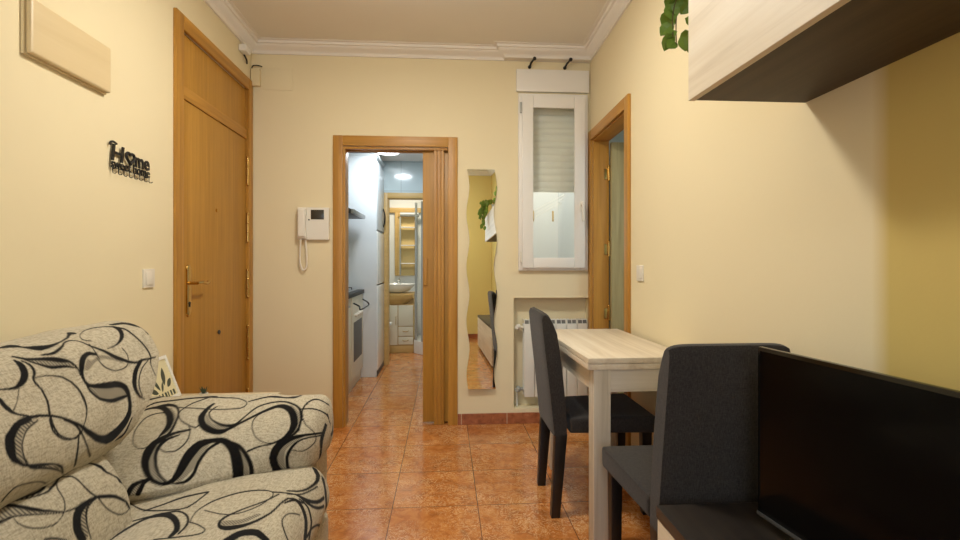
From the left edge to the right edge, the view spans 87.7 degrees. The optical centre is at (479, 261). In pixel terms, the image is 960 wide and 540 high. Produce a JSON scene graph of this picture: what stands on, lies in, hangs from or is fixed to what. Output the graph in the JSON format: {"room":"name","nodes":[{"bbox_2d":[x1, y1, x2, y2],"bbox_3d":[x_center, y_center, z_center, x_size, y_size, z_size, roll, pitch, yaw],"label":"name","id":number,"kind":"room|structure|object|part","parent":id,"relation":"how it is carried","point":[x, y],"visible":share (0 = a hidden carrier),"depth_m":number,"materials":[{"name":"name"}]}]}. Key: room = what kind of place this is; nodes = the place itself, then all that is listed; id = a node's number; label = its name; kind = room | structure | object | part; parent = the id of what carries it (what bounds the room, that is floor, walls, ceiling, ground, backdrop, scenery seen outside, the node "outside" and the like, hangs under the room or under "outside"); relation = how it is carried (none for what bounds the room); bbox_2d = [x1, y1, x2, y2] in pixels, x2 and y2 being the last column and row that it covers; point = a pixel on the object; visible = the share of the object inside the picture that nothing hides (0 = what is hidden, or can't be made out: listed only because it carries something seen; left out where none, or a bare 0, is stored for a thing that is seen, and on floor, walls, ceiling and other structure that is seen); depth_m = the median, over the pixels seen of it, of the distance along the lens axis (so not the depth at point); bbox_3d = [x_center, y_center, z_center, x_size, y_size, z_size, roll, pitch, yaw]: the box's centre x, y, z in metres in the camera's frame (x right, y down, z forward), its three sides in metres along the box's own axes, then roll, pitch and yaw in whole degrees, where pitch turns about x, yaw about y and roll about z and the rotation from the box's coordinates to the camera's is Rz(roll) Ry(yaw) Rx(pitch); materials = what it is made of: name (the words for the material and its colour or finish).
{"room":"living room","nodes":[
{"label":"living room","id":0,"kind":"room"},
{"bbox_2d":[0,0,250,371],"bbox_3d":[-1.461,-0.180,0.824,0.180,2.700,5.551,0,0,-5],"label":"wall","id":1,"kind":"structure","parent":0,"point":[78,236],"depth_m":1.89,"materials":[{"name":"beige paint"}]},
{"bbox_2d":[21,0,110,94],"bbox_3d":[-1.436,-0.744,1.757,0.029,0.183,0.395,0,0,-5],"label":"box","id":2,"kind":"object","parent":1,"relation":"attached to","point":[47,38],"visible":1,"depth_m":1.70,"materials":[{"name":"beige paint"}]},
{"bbox_2d":[109,140,152,182],"bbox_3d":[-1.467,-0.418,2.104,0.028,0.133,0.270,0,0,-4],"label":"wall sign","id":3,"kind":"object","parent":1,"relation":"attached to","point":[142,164],"visible":1,"depth_m":2.09,"materials":[{"name":"black metal"}]},
{"bbox_2d":[142,269,154,287],"bbox_3d":[-1.487,0.073,2.247,0.012,0.084,0.084,0,0,-4],"label":"light switch","id":4,"kind":"object","parent":1,"relation":"attached to","point":[148,275],"visible":1,"depth_m":2.23,"materials":[{"name":"beige plastic"}]},
{"bbox_2d":[173,7,252,393],"bbox_3d":[-1.595,-0.043,2.971,0.216,2.425,1.026,0,0,-4],"label":"door","id":5,"kind":"structure","parent":1,"relation":"in","point":[213,113],"depth_m":2.87,"materials":[{"name":"brown wood"}]},
{"bbox_3d":[-1.506,-0.043,2.500,0.019,2.425,0.075,0,0,-4],"label":"trim","id":6,"kind":"part","parent":5,"relation":"part of","materials":[{"name":"brown wood"}]},
{"bbox_3d":[-1.525,0.150,2.615,0.013,0.274,0.044,0,0,-4],"label":"handle plate","id":7,"kind":"part","parent":5,"relation":"part of","materials":[{"name":"gold metal"}]},
{"bbox_3d":[-1.498,0.110,2.676,0.063,0.024,0.136,0,0,-4],"label":"handle","id":8,"kind":"part","parent":5,"relation":"part of","materials":[{"name":"gold metal"}]},
{"bbox_3d":[-1.575,-1.044,2.977,0.022,0.277,0.876,0,0,-5],"label":"transom panel","id":9,"kind":"part","parent":5,"relation":"part of","materials":[{"name":"brown wood"}]},
{"bbox_3d":[-1.584,-0.872,2.977,0.064,0.066,0.876,0,0,-5],"label":"transom rail","id":10,"kind":"part","parent":5,"relation":"part of","materials":[{"name":"brown wood"}]},
{"bbox_3d":[-1.548,-1.218,2.979,0.018,0.075,0.886,0,0,-5],"label":"trim","id":11,"kind":"part","parent":5,"relation":"part of","materials":[{"name":"brown wood"}]},
{"bbox_3d":[-1.588,-0.043,3.453,0.019,2.425,0.065,0,0,-4],"label":"trim","id":12,"kind":"part","parent":5,"relation":"part of","materials":[{"name":"brown wood"}]},
{"bbox_2d":[239,44,250,63],"bbox_3d":[-1.561,-1.385,3.331,0.049,0.090,0.123,0,0,-4],"label":"sensor","id":13,"kind":"object","parent":1,"relation":"attached to","point":[244,49],"visible":1,"depth_m":3.30,"materials":[{"name":"white plastic"}]},
{"bbox_2d":[348,152,422,160],"bbox_3d":[-0.963,-1.190,5.451,2.040,0.080,3.590,0,0,-4],"label":"ceiling","id":14,"kind":"structure","parent":0,"point":[401,156],"depth_m":5.50,"materials":[{"name":"white paint"}]},
{"bbox_2d":[378,153,398,154],"bbox_3d":[-0.955,-1.140,5.186,0.250,0.020,0.250,0,0,-4],"label":"recessed light","id":15,"kind":"object","parent":14,"relation":"in","point":[378,153],"visible":0.39,"depth_m":5.21,"materials":[{"name":"beige plastic"}]},
{"bbox_2d":[382,161,422,233],"bbox_3d":[-0.949,0.010,5.748,1.810,2.320,0.100,0,0,-4],"label":"wall","id":16,"kind":"structure","parent":0,"point":[399,176],"depth_m":5.70,"materials":[{"name":"blue tile"}]},
{"bbox_2d":[377,160,385,232],"bbox_3d":[-1.432,-0.703,5.363,0.790,0.745,0.570,0,0,-4],"label":"upper cabinet","id":17,"kind":"object","parent":16,"relation":"attached to","point":[381,217],"visible":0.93,"depth_m":5.36,"materials":[{"name":"white laminate"}]},
{"bbox_2d":[348,153,384,166],"bbox_3d":[-1.443,-1.090,5.350,0.767,0.030,0.600,0,0,-4],"label":"crown molding","id":18,"kind":"structure","parent":17,"relation":"on","point":[349,154],"depth_m":5.07,"materials":[{"name":"white laminate"}]},
{"bbox_2d":[383,193,422,364],"bbox_3d":[-0.721,0.191,5.757,0.775,1.958,0.123,0,0,-4],"label":"door","id":19,"kind":"structure","parent":16,"relation":"in","point":[387,196],"depth_m":5.67,"materials":[{"name":"brown wood"}]},
{"bbox_3d":[-1.077,0.191,5.679,0.055,1.958,0.018,0,0,-4],"label":"trim","id":20,"kind":"part","parent":19,"relation":"part of","materials":[{"name":"brown wood"}]},
{"bbox_3d":[-0.717,-0.756,5.705,0.666,0.063,0.018,0,0,-4],"label":"trim","id":21,"kind":"part","parent":19,"relation":"part of","materials":[{"name":"brown wood"}]},
{"bbox_2d":[390,200,422,333],"bbox_3d":[-1.043,0.010,7.095,1.810,2.320,0.100,0,0,-4],"label":"wall","id":22,"kind":"structure","parent":0,"point":[393,203],"depth_m":7.05,"materials":[{"name":"white paint"}]},
{"bbox_2d":[395,213,414,275],"bbox_3d":[-1.034,-0.250,6.964,0.310,0.880,0.158,0,0,-4],"label":"bathroom mirror","id":23,"kind":"object","parent":22,"relation":"attached to","point":[404,226],"visible":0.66,"depth_m":7.02,"materials":[{"name":"brown mirror"}]},
{"bbox_2d":[400,212,418,216],"bbox_3d":[-0.977,-0.660,6.934,0.260,0.060,0.059,0,0,-4],"label":"lamp","id":24,"kind":"object","parent":23,"relation":"attached to","point":[402,214],"visible":1,"depth_m":6.91,"materials":[{"name":"grey metal"}]},
{"bbox_2d":[390,208,420,212],"bbox_3d":[-1.038,-0.725,7.024,1.808,0.070,0.039,0,0,-4],"label":"shelf","id":25,"kind":"object","parent":22,"relation":"attached to","point":[392,210],"depth_m":7.00,"materials":[{"name":"brown wood"}]},
{"bbox_2d":[231,0,606,44],"bbox_3d":[-0.210,-1.580,0.847,2.900,0.100,5.720,0,0,-4],"label":"ceiling","id":26,"kind":"structure","parent":0,"point":[487,22],"depth_m":3.17,"materials":[{"name":"paint"}]},
{"bbox_2d":[251,54,589,413],"bbox_3d":[-0.401,-0.180,3.636,2.613,2.700,0.110,0,0,-4],"label":"wall","id":27,"kind":"structure","parent":0,"point":[475,102],"depth_m":3.54,"materials":[{"name":"beige paint"}]},
{"bbox_2d":[251,65,261,86],"bbox_3d":[-1.554,-1.297,3.482,0.076,0.144,0.034,0,0,-4],"label":"junction box","id":28,"kind":"object","parent":27,"relation":"attached to","point":[255,72],"visible":0.99,"depth_m":3.47,"materials":[{"name":"beige paint"}]},
{"bbox_2d":[297,207,329,270],"bbox_3d":[-1.167,-0.160,3.491,0.216,0.444,0.072,0,0,-4],"label":"intercom","id":29,"kind":"object","parent":27,"relation":"attached to","point":[313,223],"visible":1,"depth_m":3.49,"materials":[{"name":"beige plastic"}]},
{"bbox_3d":[-1.233,-0.052,3.490,0.058,0.229,0.027,0,0,-28],"label":"cord","id":30,"kind":"part","parent":29,"relation":"part of","materials":[{"name":"beige plastic"}]},
{"bbox_2d":[333,135,457,427],"bbox_3d":[-0.473,0.138,3.628,1.138,2.064,0.136,0,0,-4],"label":"door frame","id":31,"kind":"structure","parent":27,"relation":"in","point":[440,165],"depth_m":3.58,"materials":[{"name":"brown wood"}]},
{"bbox_3d":[-1.004,0.138,3.530,0.067,2.064,0.016,0,0,-4],"label":"trim","id":32,"kind":"part","parent":31,"relation":"part of","materials":[{"name":"brown wood"}]},
{"bbox_3d":[-0.600,-0.859,3.559,0.743,0.071,0.016,0,0,-4],"label":"trim","id":33,"kind":"part","parent":31,"relation":"part of","materials":[{"name":"brown wood"}]},
{"bbox_3d":[-0.393,0.070,3.611,0.024,0.200,0.015,0,0,-4],"label":"handle","id":34,"kind":"part","parent":31,"relation":"part of","materials":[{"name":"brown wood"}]},
{"bbox_3d":[-0.195,0.138,3.587,0.068,2.064,0.016,0,0,-4],"label":"trim","id":35,"kind":"part","parent":31,"relation":"part of","materials":[{"name":"brown wood"}]},
{"bbox_2d":[466,169,496,388],"bbox_3d":[0.012,0.121,3.590,0.219,1.573,0.038,0,0,-4],"label":"wall mirror","id":36,"kind":"object","parent":27,"relation":"attached to","point":[482,182],"visible":1,"depth_m":3.58,"materials":[{"name":"white mirror"}]},
{"bbox_2d":[458,412,539,424],"bbox_3d":[0.324,1.131,3.626,0.968,0.078,0.010,0,0,-4],"label":"baseboard","id":37,"kind":"structure","parent":27,"relation":"attached to","point":[524,417],"depth_m":3.61,"materials":[{"name":"tile"}]},
{"bbox_2d":[528,57,535,68],"bbox_3d":[0.375,-1.429,3.584,0.026,0.053,0.108,0,0,-18],"label":"curtain bracket","id":38,"kind":"object","parent":27,"relation":"attached to","point":[534,58],"visible":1,"depth_m":3.58,"materials":[{"name":"black metal"}]},
{"bbox_2d":[505,58,591,62],"bbox_3d":[0.496,-1.492,3.616,0.622,0.075,0.054,0,0,-4],"label":"curtain rod","id":39,"kind":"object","parent":27,"relation":"attached to","point":[507,59],"depth_m":3.61,"materials":[{"name":"white paint"}]},
{"bbox_2d":[514,298,584,403],"bbox_3d":[0.515,0.662,3.763,0.599,0.842,0.025,0,0,-4],"label":"wall niche","id":40,"kind":"object","parent":27,"relation":"in","point":[569,308],"depth_m":3.74,"materials":[{"name":"beige paint"}]},
{"bbox_2d":[515,318,586,405],"bbox_3d":[0.521,0.742,3.695,0.541,0.640,0.086,0,0,-4],"label":"radiator","id":41,"kind":"object","parent":40,"relation":"attached to","point":[573,386],"visible":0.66,"depth_m":3.67,"materials":[{"name":"white metal"}]},
{"bbox_2d":[516,69,588,93],"bbox_3d":[0.528,-1.312,3.631,0.532,0.161,0.028,0,0,-4],"label":"box","id":42,"kind":"object","parent":27,"relation":"attached to","point":[527,80],"visible":1,"depth_m":3.62,"materials":[{"name":"white plastic"}]},
{"bbox_2d":[518,93,587,270],"bbox_3d":[0.529,-0.577,3.637,0.507,1.277,0.198,0,0,-4],"label":"window","id":43,"kind":"structure","parent":27,"relation":"in","point":[552,128],"depth_m":3.61,"materials":[{"name":"white plastic"}]},
{"bbox_3d":[0.524,-0.532,3.724,0.415,0.024,0.024,0,0,-4],"label":"shutter rail","id":44,"kind":"part","parent":43,"relation":"part of","materials":[{"name":"white plastic"}]},
{"bbox_2d":[533,108,573,188],"bbox_3d":[0.524,-0.870,3.720,0.411,0.650,0.017,0,0,-4],"label":"roller shutter","id":45,"kind":"object","parent":43,"relation":"attached to","point":[553,129],"depth_m":3.72,"materials":[{"name":"white plastic"}]},
{"bbox_3d":[0.735,-0.365,3.580,0.026,0.150,0.056,0,0,-4],"label":"handle","id":46,"kind":"part","parent":43,"relation":"part of","materials":[{"name":"beige plastic"}]},
{"bbox_2d":[563,58,572,69],"bbox_3d":[0.634,-1.429,3.603,0.026,0.053,0.108,0,0,-18],"label":"curtain bracket","id":47,"kind":"object","parent":27,"relation":"attached to","point":[570,59],"visible":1,"depth_m":3.60,"materials":[{"name":"black metal"}]},
{"bbox_2d":[327,352,650,539],"bbox_3d":[0.558,1.220,2.771,4.900,0.100,9.550,0,0,-4],"label":"floor","id":48,"kind":"structure","parent":0,"point":[393,474],"depth_m":2.70,"materials":[{"name":"tile"}]},
{"bbox_2d":[0,321,333,539],"bbox_3d":[-0.908,0.683,1.022,0.870,0.974,2.045,0,0,-4],"label":"sofa","id":49,"kind":"object","parent":48,"relation":"on","point":[87,451],"visible":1,"depth_m":1.43,"materials":[{"name":"beige fabric"}]},
{"bbox_2d":[0,456,132,539],"bbox_3d":[-1.046,0.639,0.764,0.276,0.298,1.270,0,0,-4],"label":"lumbar cushion","id":50,"kind":"object","parent":49,"relation":"on","point":[79,497],"depth_m":1.20,"materials":[{"name":"beige fabric"}]},
{"bbox_3d":[-1.149,0.377,0.871,0.367,0.360,1.698,0,0,-4],"label":"backrest","id":51,"kind":"part","parent":49,"relation":"part of","materials":[{"name":"beige fabric"}]},
{"bbox_3d":[-0.978,0.631,1.760,0.835,0.241,0.562,0,0,-4],"label":"armrest","id":52,"kind":"part","parent":49,"relation":"part of","materials":[{"name":"beige fabric"}]},
{"bbox_2d":[110,466,328,539],"bbox_3d":[-0.801,0.811,1.016,0.657,0.234,1.580,0,0,-4],"label":"seat cushion","id":53,"kind":"object","parent":49,"relation":"on","point":[256,502],"depth_m":1.47,"materials":[{"name":"beige fabric"}]},
{"bbox_3d":[-1.003,0.907,1.910,0.785,0.385,0.200,0,0,-4],"label":"armrest","id":54,"kind":"part","parent":49,"relation":"part of","materials":[{"name":"beige fabric"}]},
{"bbox_2d":[181,392,279,395],"bbox_3d":[-1.221,0.901,2.233,0.525,0.537,0.375,0,0,-4],"label":"side table","id":55,"kind":"object","parent":48,"relation":"on","point":[194,394],"visible":0.02,"depth_m":2.41,"materials":[{"name":"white wood"}]},
{"bbox_2d":[151,355,180,395],"bbox_3d":[-1.445,0.536,2.235,0.084,0.196,0.260,0,0,-4],"label":"throw pillow","id":56,"kind":"object","parent":55,"relation":"on","point":[166,384],"visible":0.44,"depth_m":2.31,"materials":[{"name":"white fabric"}]},
{"bbox_2d":[199,387,207,395],"bbox_3d":[-1.277,0.601,2.313,0.044,0.062,0.045,0,0,-4],"label":"potted plant","id":57,"kind":"object","parent":55,"relation":"on","point":[203,391],"visible":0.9,"depth_m":2.31,"materials":[{"name":"green plant"}]},
{"bbox_2d":[348,298,360,393],"bbox_3d":[-1.435,0.742,4.340,0.633,0.854,1.400,0,0,-4],"label":"base cabinet","id":58,"kind":"object","parent":48,"relation":"on","point":[351,384],"visible":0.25,"depth_m":4.41,"materials":[{"name":"beige laminate"}]},
{"bbox_3d":[-1.142,0.689,4.257,0.019,0.742,0.347,0,0,-4],"label":"door","id":59,"kind":"part","parent":58,"relation":"part of","materials":[{"name":"beige laminate"}]},
{"bbox_2d":[348,289,363,298],"bbox_3d":[-1.439,0.296,4.340,0.634,0.038,1.410,0,0,-4],"label":"countertop","id":60,"kind":"structure","parent":58,"relation":"on","point":[360,291],"depth_m":4.62,"materials":[{"name":"black stone"}]},
{"bbox_2d":[348,287,358,292],"bbox_3d":[-1.451,0.260,4.690,0.520,0.032,0.560,0,0,-4],"label":"cooktop","id":61,"kind":"object","parent":60,"relation":"in","point":[351,289],"visible":0.06,"depth_m":4.84,"materials":[{"name":"silver metal"}]},
{"bbox_2d":[351,294,369,380],"bbox_3d":[-1.136,0.689,4.747,0.099,0.742,0.620,0,0,-4],"label":"oven","id":62,"kind":"object","parent":58,"relation":"in","point":[357,308],"visible":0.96,"depth_m":4.68,"materials":[{"name":"white metal"}]},
{"bbox_3d":[-1.173,0.689,4.745,0.025,0.742,0.620,0,0,-4],"label":"door","id":63,"kind":"part","parent":62,"relation":"part of","materials":[{"name":"white metal"}]},
{"bbox_3d":[-1.158,0.730,4.746,0.004,0.360,0.430,0,0,-4],"label":"glass","id":64,"kind":"part","parent":62,"relation":"part of","materials":[{"name":"grey glass"}]},
{"bbox_3d":[-1.123,0.402,4.743,0.073,0.077,0.546,0,0,-4],"label":"handle","id":65,"kind":"part","parent":62,"relation":"part of","materials":[{"name":"black metal"}]},
{"bbox_2d":[348,156,376,376],"bbox_3d":[-1.429,0.047,5.065,0.755,2.244,0.020,0,0,-4],"label":"end panel","id":66,"kind":"object","parent":48,"relation":"on","point":[362,170],"visible":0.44,"depth_m":5.07,"materials":[{"name":"white laminate"}]},
{"bbox_2d":[377,231,383,375],"bbox_3d":[-1.440,0.422,5.362,0.755,1.485,0.560,0,0,-4],"label":"fridge","id":67,"kind":"object","parent":48,"relation":"on","point":[380,237],"visible":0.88,"depth_m":5.32,"materials":[{"name":"white metal"}]},
{"bbox_3d":[-1.088,-0.043,5.387,0.049,0.545,0.556,0,0,-4],"label":"door","id":68,"kind":"part","parent":67,"relation":"part of","materials":[{"name":"white metal"}]},
{"bbox_3d":[-1.088,0.675,5.387,0.049,0.870,0.556,0,0,-4],"label":"door","id":69,"kind":"part","parent":67,"relation":"part of","materials":[{"name":"white metal"}]},
{"bbox_2d":[390,292,414,352],"bbox_3d":[-1.158,0.788,6.630,0.575,0.761,0.511,0,0,-4],"label":"vanity unit","id":70,"kind":"object","parent":48,"relation":"on","point":[402,305],"visible":0.66,"depth_m":6.45,"materials":[{"name":"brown wood"}]},
{"bbox_3d":[-1.145,0.814,6.445,0.165,0.512,0.019,0,0,-4],"label":"door","id":71,"kind":"part","parent":70,"relation":"part of","materials":[{"name":"beige laminate"}]},
{"bbox_2d":[390,278,414,292],"bbox_3d":[-1.105,0.311,6.623,0.490,0.192,0.391,0,0,-4],"label":"washbasin","id":72,"kind":"object","parent":70,"relation":"in","point":[399,287],"visible":0.86,"depth_m":6.50,"materials":[{"name":"white ceramic"}]},
{"bbox_3d":[-1.105,0.347,6.619,0.490,0.118,0.382,0,0,-4],"label":"bowl","id":73,"kind":"part","parent":72,"relation":"part of","materials":[{"name":"white ceramic"}]},
{"bbox_3d":[-0.959,0.895,6.458,0.188,0.120,0.019,0,0,-4],"label":"drawer","id":74,"kind":"part","parent":70,"relation":"part of","materials":[{"name":"beige laminate"}]},
{"bbox_3d":[-0.959,1.015,6.458,0.188,0.100,0.019,0,0,-4],"label":"drawer","id":75,"kind":"part","parent":70,"relation":"part of","materials":[{"name":"beige laminate"}]},
{"bbox_3d":[-0.959,0.692,6.458,0.188,0.267,0.019,0,0,-4],"label":"door","id":76,"kind":"part","parent":70,"relation":"part of","materials":[{"name":"beige laminate"}]},
{"bbox_2d":[414,201,422,354],"bbox_3d":[-0.484,0.204,6.588,0.755,1.929,0.690,0,0,-4],"label":"shower cubicle","id":77,"kind":"object","parent":48,"relation":"on","point":[418,341],"visible":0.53,"depth_m":6.35,"materials":[{"name":"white glass"}]},
{"bbox_2d":[414,334,422,354],"bbox_3d":[-0.484,1.085,6.597,0.755,0.169,0.670,0,0,-4],"label":"shower tray","id":78,"kind":"object","parent":77,"relation":"on","point":[418,342],"depth_m":6.35,"materials":[{"name":"white ceramic"}]},
{"bbox_2d":[529,307,654,517],"bbox_3d":[0.531,0.702,2.479,0.531,0.937,0.414,0,0,-4],"label":"dining chair","id":79,"kind":"object","parent":48,"relation":"on","point":[559,412],"visible":0.91,"depth_m":2.29,"materials":[{"name":"grey fabric"}]},
{"bbox_3d":[0.338,0.978,2.632,0.074,0.384,0.044,0,0,-4],"label":"leg","id":80,"kind":"part","parent":79,"relation":"part of","materials":[{"name":"black wood"}]},
{"bbox_3d":[0.327,0.512,2.465,0.123,0.559,0.376,0,0,-4],"label":"backrest","id":81,"kind":"part","parent":79,"relation":"part of","materials":[{"name":"grey fabric"}]},
{"bbox_3d":[0.361,0.978,2.301,0.074,0.384,0.044,0,0,-4],"label":"leg","id":82,"kind":"part","parent":79,"relation":"part of","materials":[{"name":"black wood"}]},
{"bbox_3d":[0.596,0.746,2.484,0.400,0.079,0.414,0,0,-4],"label":"seat","id":83,"kind":"part","parent":79,"relation":"part of","materials":[{"name":"grey fabric"}]},
{"bbox_3d":[0.747,0.978,2.661,0.046,0.384,0.044,0,0,-4],"label":"leg","id":84,"kind":"part","parent":79,"relation":"part of","materials":[{"name":"black wood"}]},
{"bbox_3d":[0.770,0.978,2.329,0.046,0.384,0.044,0,0,-4],"label":"leg","id":85,"kind":"part","parent":79,"relation":"part of","materials":[{"name":"black wood"}]},
{"bbox_2d":[548,329,666,539],"bbox_3d":[0.620,0.780,2.473,0.451,0.780,0.878,0,0,-4],"label":"dining table","id":86,"kind":"object","parent":48,"relation":"on","point":[608,362],"visible":0.51,"depth_m":2.05,"materials":[{"name":"beige wood"}]},
{"bbox_3d":[0.430,0.804,2.851,0.072,0.732,0.072,0,0,-4],"label":"leg","id":87,"kind":"part","parent":86,"relation":"part of","materials":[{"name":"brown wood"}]},
{"bbox_3d":[0.495,0.804,2.069,0.072,0.732,0.072,0,0,-4],"label":"leg","id":88,"kind":"part","parent":86,"relation":"part of","materials":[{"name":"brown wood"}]},
{"bbox_3d":[0.746,0.804,2.877,0.072,0.732,0.072,0,0,-4],"label":"leg","id":89,"kind":"part","parent":86,"relation":"part of","materials":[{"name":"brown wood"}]},
{"bbox_2d":[602,343,790,539],"bbox_3d":[0.692,0.702,1.675,0.414,0.937,0.531,0,0,-4],"label":"dining chair","id":90,"kind":"object","parent":48,"relation":"on","point":[704,449],"visible":0.73,"depth_m":1.44,"materials":[{"name":"grey fabric"}]},
{"bbox_3d":[0.510,0.978,1.891,0.044,0.384,0.046,0,0,-4],"label":"leg","id":91,"kind":"part","parent":90,"relation":"part of","materials":[{"name":"black wood"}]},
{"bbox_3d":[0.687,0.746,1.740,0.414,0.079,0.400,0,0,-4],"label":"seat","id":92,"kind":"part","parent":90,"relation":"part of","materials":[{"name":"grey fabric"}]},
{"bbox_3d":[0.539,0.978,1.482,0.044,0.384,0.074,0,0,-4],"label":"leg","id":93,"kind":"part","parent":90,"relation":"part of","materials":[{"name":"black wood"}]},
{"bbox_2d":[656,502,794,539],"bbox_3d":[0.738,0.920,0.393,0.366,0.500,2.000,0,0,-4],"label":"tv stand","id":94,"kind":"object","parent":48,"relation":"on","point":[713,521],"visible":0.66,"depth_m":1.30,"materials":[{"name":"brown wood"}]},
{"bbox_3d":[0.514,0.918,1.126,0.019,0.424,0.496,0,0,-4],"label":"door","id":95,"kind":"part","parent":94,"relation":"part of","materials":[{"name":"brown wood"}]},
{"bbox_2d":[757,346,959,539],"bbox_3d":[0.776,0.442,0.913,0.180,0.454,0.735,0,0,-11],"label":"television","id":96,"kind":"object","parent":94,"relation":"on","point":[845,452],"visible":1,"depth_m":1.01,"materials":[{"name":"black plastic"}]},
{"bbox_3d":[0.774,0.636,0.913,0.003,0.009,0.735,0,0,-11],"label":"trim","id":97,"kind":"part","parent":96,"relation":"part of","materials":[{"name":"grey plastic"}]},
{"bbox_2d":[533,192,557,257],"bbox_3d":[0.625,-0.530,5.006,1.055,3.400,0.100,0,0,-4],"label":"wall","id":98,"kind":"structure","parent":0,"point":[545,231],"depth_m":4.96,"materials":[{"name":"white paint"}]},
{"bbox_2d":[558,192,573,257],"bbox_3d":[0.831,-0.530,4.424,0.035,3.400,1.090,0,0,-4],"label":"wall","id":99,"kind":"structure","parent":0,"point":[566,206],"depth_m":4.62,"materials":[{"name":"white paint"}]},
{"bbox_2d":[533,195,562,221],"bbox_3d":[0.503,-0.491,4.396,0.914,0.282,0.289,0,0,-38],"label":"clothesline","id":100,"kind":"object","parent":99,"relation":"attached to","point":[562,195],"visible":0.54,"depth_m":4.49,"materials":[{"name":"beige plastic"}]},
{"bbox_2d":[609,130,623,328],"bbox_3d":[1.862,-0.130,3.900,1.940,2.600,0.080,0,0,-4],"label":"wall","id":101,"kind":"structure","parent":0,"point":[619,137],"depth_m":3.80,"materials":[{"name":"white paint"}]},
{"bbox_2d":[590,0,959,445],"bbox_3d":[0.981,-0.180,0.945,0.100,2.700,5.452,0,0,-3],"label":"wall","id":102,"kind":"structure","parent":0,"point":[826,227],"depth_m":1.42,"materials":[{"name":"beige paint"}]},
{"bbox_2d":[203,0,631,60],"bbox_3d":[-0.208,-1.492,0.863,2.412,0.075,5.450,0,0,-4],"label":"trim","id":103,"kind":"structure","parent":102,"relation":"attached to","point":[226,11],"depth_m":3.50,"materials":[{"name":"white paint"}]},
{"bbox_2d":[588,93,630,445],"bbox_3d":[1.215,0.113,3.254,0.836,2.115,0.852,0,0,-4],"label":"door","id":104,"kind":"structure","parent":102,"relation":"in","point":[618,119],"depth_m":3.55,"materials":[{"name":"brown wood"}]},
{"bbox_3d":[0.799,0.113,3.619,0.019,2.115,0.066,0,0,-4],"label":"trim","id":105,"kind":"part","parent":104,"relation":"part of","materials":[{"name":"brown wood"}]},
{"bbox_3d":[0.817,-0.910,3.228,0.018,0.070,0.716,0,0,-3],"label":"trim","id":106,"kind":"part","parent":104,"relation":"part of","materials":[{"name":"brown wood"}]},
{"bbox_3d":[0.835,0.113,2.835,0.018,2.115,0.070,0,0,-3],"label":"trim","id":107,"kind":"part","parent":104,"relation":"part of","materials":[{"name":"brown wood"}]},
{"bbox_2d":[636,265,643,280],"bbox_3d":[0.846,0.059,2.649,0.012,0.084,0.084,0,0,-4],"label":"light switch","id":108,"kind":"object","parent":102,"relation":"attached to","point":[639,268],"visible":1,"depth_m":2.63,"materials":[{"name":"beige plastic"}]},
{"bbox_2d":[688,0,959,102],"bbox_3d":[0.798,-0.587,0.574,0.336,0.287,1.633,0,0,-4],"label":"upper cabinet","id":109,"kind":"object","parent":102,"relation":"attached to","point":[793,51],"visible":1,"depth_m":1.09,"materials":[{"name":"brown wood"}]},
{"bbox_2d":[660,0,687,51],"bbox_3d":[0.649,-0.748,1.357,0.259,0.276,0.317,0,0,-4],"label":"trailing plant","id":110,"kind":"object","parent":109,"relation":"on","point":[668,19],"visible":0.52,"depth_m":1.47,"materials":[{"name":"green plant"}]},
{"bbox_3d":[0.611,-0.586,0.971,0.019,0.285,0.815,0,0,-4],"label":"door","id":111,"kind":"part","parent":109,"relation":"part of","materials":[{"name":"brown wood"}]},
{"bbox_3d":[-1.906,0.010,5.385,0.150,2.320,3.590,0,0,-4],"label":"wall","id":112,"kind":"structure","parent":0,"visible":0},
{"bbox_2d":[348,208,364,218],"bbox_3d":[-1.453,-0.494,4.675,0.653,0.132,0.630,0,0,-4],"label":"hood","id":113,"kind":"object","parent":112,"relation":"attached to","point":[352,213],"visible":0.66,"depth_m":4.62,"materials":[{"name":"grey metal"}]}
]}

